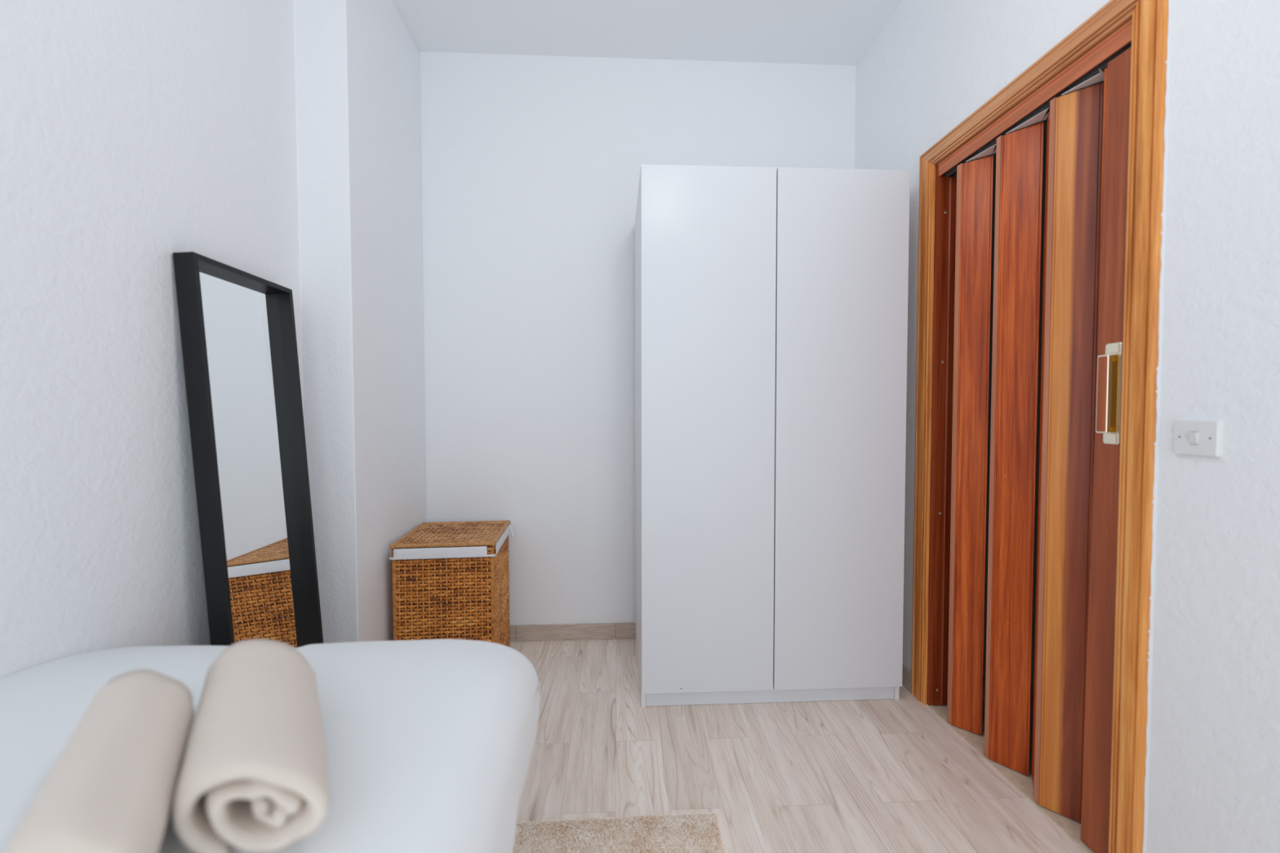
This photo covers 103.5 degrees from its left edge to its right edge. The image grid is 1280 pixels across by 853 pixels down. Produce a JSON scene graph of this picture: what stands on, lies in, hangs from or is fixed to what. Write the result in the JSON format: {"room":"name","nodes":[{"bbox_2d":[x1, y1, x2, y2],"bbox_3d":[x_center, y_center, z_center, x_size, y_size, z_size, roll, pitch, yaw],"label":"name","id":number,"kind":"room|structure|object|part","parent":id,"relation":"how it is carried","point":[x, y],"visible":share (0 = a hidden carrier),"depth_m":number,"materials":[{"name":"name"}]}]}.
{"room":"bedroom","nodes":[
{"label":"bedroom","id":0,"kind":"room"},
{"bbox_2d":[0,0,426,679],"bbox_3d":[-1.072,-0.294,0.535,0.328,2.795,3.718,0,2,-4],"label":"wall","id":1,"kind":"structure","parent":0,"point":[278,142],"depth_m":1.20,"materials":[{"name":"white paint"}]},
{"bbox_2d":[419,51,855,626],"bbox_3d":[-0.057,-0.357,2.518,2.600,2.795,0.187,0,2,-4],"label":"wall","id":2,"kind":"structure","parent":0,"point":[531,165],"depth_m":2.42,"materials":[{"name":"white paint"}]},
{"bbox_2d":[432,622,635,641],"bbox_3d":[0.016,1.004,2.482,2.076,0.076,0.012,0,2,-3],"label":"baseboard","id":3,"kind":"structure","parent":2,"relation":"attached to","point":[532,633],"depth_m":2.46,"materials":[{"name":"wood"}]},
{"bbox_2d":[392,0,902,65],"bbox_3d":[0.055,-1.746,0.626,2.700,0.100,3.950,0,2,-4],"label":"ceiling","id":4,"kind":"structure","parent":0,"point":[811,32],"depth_m":2.20,"materials":[{"name":"white paint"}]},
{"bbox_2d":[509,639,1085,852],"bbox_3d":[0.209,1.147,0.725,3.000,0.100,3.950,0,2,-4],"label":"floor","id":5,"kind":"structure","parent":0,"point":[887,775],"depth_m":1.56,"materials":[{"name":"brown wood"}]},
{"bbox_2d":[173,251,323,648],"bbox_3d":[-1.053,0.326,1.418,0.144,1.500,0.381,0,2,-4],"label":"floor mirror","id":6,"kind":"object","parent":5,"relation":"on","point":[237,326],"visible":0.61,"depth_m":1.39,"materials":[{"name":"black painted wood"},{"name":"mirror glass"}]},
{"bbox_2d":[0,639,539,852],"bbox_3d":[-0.597,0.779,0.163,0.900,0.673,1.956,0,2,-4],"label":"bed","id":7,"kind":"object","parent":5,"relation":"on","point":[430,744],"visible":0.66,"depth_m":0.73,"materials":[{"name":"white fabric"}]},
{"bbox_2d":[3,669,194,852],"bbox_3d":[-0.567,0.380,0.546,0.111,0.108,0.405,-1,2,-36],"label":"rolled towel","id":8,"kind":"object","parent":7,"relation":"on","point":[111,788],"visible":1,"depth_m":0.50,"materials":[{"name":"beige fabric"}]},
{"bbox_2d":[172,639,330,852],"bbox_3d":[-0.483,0.378,0.637,0.134,0.106,0.432,-1,2,-36],"label":"rolled towel","id":9,"kind":"object","parent":7,"relation":"on","point":[254,777],"visible":1,"depth_m":0.53,"materials":[{"name":"beige fabric"}]},
{"bbox_2d":[389,520,513,647],"bbox_3d":[-0.780,0.750,2.167,0.418,0.606,0.400,0,2,-6],"label":"laundry basket","id":10,"kind":"object","parent":5,"relation":"on","point":[421,593],"visible":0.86,"depth_m":1.98,"materials":[{"name":"wicker"}]},
{"bbox_3d":[-0.952,0.769,1.964,0.018,0.581,0.017,0,2,-6],"label":"corner post","id":11,"kind":"part","parent":10,"relation":"part of","materials":[{"name":"wicker"}]},
{"bbox_3d":[-0.992,0.758,2.330,0.018,0.581,0.017,0,2,-6],"label":"corner post","id":12,"kind":"part","parent":10,"relation":"part of","materials":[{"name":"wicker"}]},
{"bbox_3d":[-0.789,0.456,2.157,0.392,0.011,0.381,0,2,-6],"label":"lid","id":13,"kind":"part","parent":10,"relation":"part of","materials":[{"name":"beige wicker"}]},
{"bbox_3d":[-0.584,0.767,2.004,0.018,0.581,0.017,0,2,-6],"label":"corner post","id":14,"kind":"part","parent":10,"relation":"part of","materials":[{"name":"wicker"}]},
{"bbox_3d":[-0.624,0.756,2.370,0.018,0.581,0.017,0,2,-6],"label":"corner post","id":15,"kind":"part","parent":10,"relation":"part of","materials":[{"name":"wicker"}]},
{"bbox_2d":[513,810,724,852],"bbox_3d":[-0.055,1.087,0.829,0.612,0.012,1.118,0,2,-4],"label":"rug","id":16,"kind":"object","parent":5,"relation":"on","point":[699,833],"visible":0.9,"depth_m":1.32,"materials":[{"name":"beige carpet"}]},
{"bbox_2d":[635,164,910,706],"bbox_3d":[0.490,0.046,2.168,1.000,2.010,0.585,0,2,-3],"label":"wardrobe","id":17,"kind":"object","parent":5,"relation":"on","point":[771,303],"visible":1,"depth_m":1.88,"materials":[{"name":"white wood"}]},
{"bbox_3d":[-0.001,0.047,2.155,0.018,2.010,0.564,0,2,-3],"label":"panel","id":18,"kind":"part","parent":17,"relation":"part of","materials":[{"name":"white wood"}]},
{"bbox_3d":[0.253,0.025,1.873,0.497,1.948,0.019,0,2,-3],"label":"door","id":19,"kind":"part","parent":17,"relation":"part of","materials":[{"name":"white wood"}]},
{"bbox_3d":[0.754,0.023,1.897,0.497,1.948,0.019,0,2,-3],"label":"door","id":20,"kind":"part","parent":17,"relation":"part of","materials":[{"name":"white wood"}]},
{"bbox_3d":[0.980,0.044,2.202,0.018,2.010,0.564,0,2,-3],"label":"panel","id":21,"kind":"part","parent":17,"relation":"part of","materials":[{"name":"white wood"}]},
{"bbox_2d":[854,0,1279,852],"bbox_3d":[1.220,-0.301,0.661,0.110,2.795,3.685,0,2,-4],"label":"wall","id":22,"kind":"structure","parent":0,"point":[1215,766],"depth_m":1.02,"materials":[{"name":"white paint"}]},
{"bbox_2d":[902,664,911,692],"bbox_3d":[1.159,1.056,0.743,0.012,0.076,3.571,0,2,-4],"label":"baseboard","id":23,"kind":"structure","parent":22,"relation":"attached to","point":[906,673],"depth_m":2.03,"materials":[{"name":"wood"}]},
{"bbox_2d":[911,0,1173,852],"bbox_3d":[1.158,0.020,1.541,0.128,2.098,0.870,0,2,-4],"label":"door frame","id":24,"kind":"structure","parent":22,"relation":"in","point":[1148,24],"depth_m":1.16,"materials":[{"name":"brown wood"}]},
{"bbox_3d":[1.080,0.008,1.927,0.020,2.098,0.090,0,2,-4],"label":"casing","id":25,"kind":"part","parent":24,"relation":"part of","materials":[{"name":"brown wood"}]},
{"bbox_3d":[1.103,-0.989,1.508,0.020,0.078,0.866,0,2,-4],"label":"casing","id":26,"kind":"part","parent":24,"relation":"part of","materials":[{"name":"brown wood"}]},
{"bbox_2d":[932,41,1131,852],"bbox_3d":[1.147,0.062,1.536,0.105,1.998,0.698,0,2,-4],"label":"door","id":27,"kind":"structure","parent":24,"relation":"attached to","point":[1076,560],"depth_m":1.46,"materials":[{"name":"brown wood"}]},
{"bbox_3d":[1.135,0.080,1.725,0.089,1.952,0.007,2,2,42],"label":"panel","id":28,"kind":"part","parent":27,"relation":"part of","materials":[{"name":"brown wood"}]},
{"bbox_3d":[1.147,0.085,1.541,0.068,1.952,0.086,0,2,-4],"label":"panel","id":29,"kind":"part","parent":27,"relation":"part of","materials":[{"name":"brown wood"}]},
{"bbox_3d":[1.162,0.088,1.457,0.006,1.952,0.127,1,2,34],"label":"return panel","id":30,"kind":"part","parent":27,"relation":"part of","materials":[{"name":"brown wood"}]},
{"bbox_3d":[1.158,0.091,1.359,0.093,1.952,0.007,2,3,45],"label":"panel","id":31,"kind":"part","parent":27,"relation":"part of","materials":[{"name":"brown wood"}]},
{"bbox_3d":[1.178,0.093,1.302,0.006,1.952,0.086,2,3,44],"label":"return panel","id":32,"kind":"part","parent":27,"relation":"part of","materials":[{"name":"brown wood"}]},
{"bbox_3d":[1.149,0.093,1.232,0.018,1.955,0.089,0,2,-4],"label":"lead post","id":33,"kind":"part","parent":27,"relation":"part of","materials":[{"name":"brown wood"}]},
{"bbox_3d":[1.136,0.028,1.217,0.002,0.022,0.028,0,2,-4],"label":"plate","id":34,"kind":"part","parent":27,"relation":"part of","materials":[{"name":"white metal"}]},
{"bbox_3d":[1.139,-0.079,1.215,0.004,0.244,0.040,0,2,-4],"label":"handle","id":35,"kind":"part","parent":27,"relation":"part of","materials":[{"name":"gold metal"}]},
{"bbox_3d":[1.136,-0.188,1.210,0.002,0.022,0.028,0,2,-4],"label":"plate","id":36,"kind":"part","parent":27,"relation":"part of","materials":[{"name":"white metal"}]},
{"bbox_3d":[1.137,-0.080,1.213,0.002,0.186,0.024,0,2,-4],"label":"recess plate","id":37,"kind":"part","parent":27,"relation":"part of","materials":[{"name":"gold metal"}]},
{"bbox_3d":[1.129,0.033,1.144,0.020,2.098,0.072,0,2,-4],"label":"casing","id":38,"kind":"part","parent":24,"relation":"part of","materials":[{"name":"brown wood"}]},
{"bbox_2d":[1173,419,1222,457],"bbox_3d":[1.135,0.024,1.031,0.016,0.073,0.079,0,2,-4],"label":"light switch","id":39,"kind":"object","parent":22,"relation":"attached to","point":[1192,437],"visible":1,"depth_m":1.02,"materials":[{"name":"white plastic"}]}
]}

